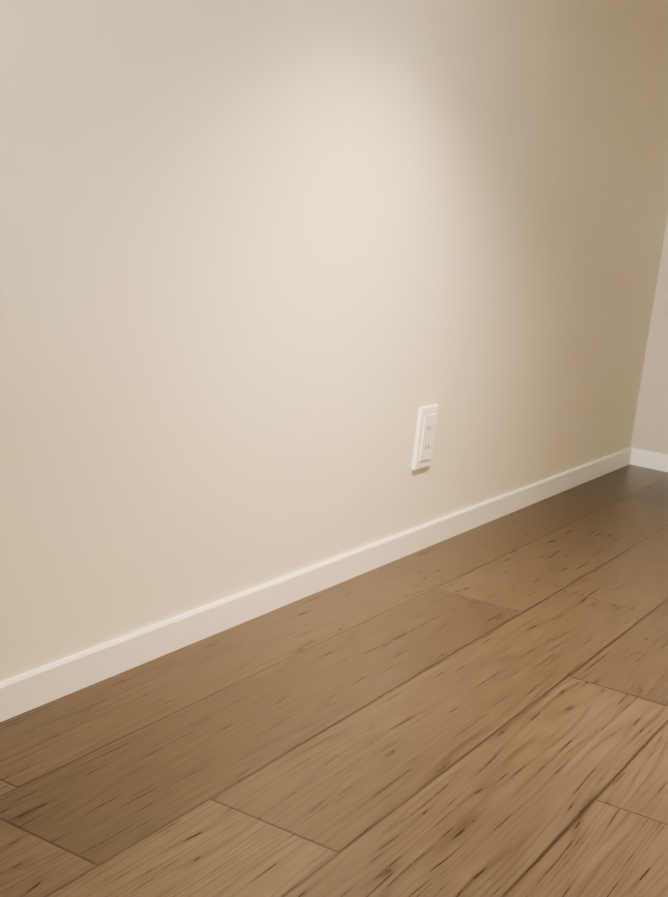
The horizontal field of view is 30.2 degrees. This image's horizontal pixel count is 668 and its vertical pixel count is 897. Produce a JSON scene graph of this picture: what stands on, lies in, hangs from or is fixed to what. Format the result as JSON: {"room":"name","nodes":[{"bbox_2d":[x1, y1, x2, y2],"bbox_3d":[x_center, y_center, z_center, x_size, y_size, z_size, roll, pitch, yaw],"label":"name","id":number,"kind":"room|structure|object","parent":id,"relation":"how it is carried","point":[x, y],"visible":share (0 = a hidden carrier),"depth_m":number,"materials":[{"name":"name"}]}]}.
{"room":"empty room","nodes":[
{"label":"empty room","id":0,"kind":"room"},
{"bbox_2d":[0,464,667,896],"bbox_3d":[-0.135,0.627,0.878,1.657,0.100,6.883,13,13,29],"label":"floor","id":1,"kind":"structure","parent":0,"point":[478,712],"depth_m":1.75,"materials":[{"name":"brown wood"}]},
{"bbox_2d":[0,0,667,681],"bbox_3d":[-0.700,-0.400,1.079,0.100,1.700,6.883,13,13,29],"label":"wall","id":2,"kind":"structure","parent":0,"point":[276,276],"depth_m":2.13,"materials":[{"name":"paint"}]},
{"bbox_2d":[0,447,631,721],"bbox_3d":[-0.743,0.411,1.216,0.009,0.055,6.683,13,13,29],"label":"baseboard","id":3,"kind":"structure","parent":2,"relation":"attached to","point":[34,688],"depth_m":2.20,"materials":[{"name":"white wood"}]},
{"bbox_2d":[412,404,438,469],"bbox_3d":[0.200,-0.024,2.687,0.011,0.138,0.082,13,13,29],"label":"electrical outlet","id":4,"kind":"object","parent":2,"relation":"attached to","point":[425,437],"visible":1,"depth_m":2.67,"materials":[{"name":"white plastic"}]},
{"bbox_2d":[631,216,667,454],"bbox_3d":[1.747,-0.634,3.558,1.557,1.700,0.100,13,13,29],"label":"wall","id":5,"kind":"structure","parent":0,"point":[650,430],"depth_m":3.98,"materials":[{"name":"paint"}]},
{"bbox_2d":[630,448,667,471],"bbox_3d":[1.587,0.164,3.700,1.439,0.055,0.009,13,13,29],"label":"baseboard","id":6,"kind":"structure","parent":5,"relation":"attached to","point":[649,459],"depth_m":4.02,"materials":[{"name":"white wood"}]}
]}

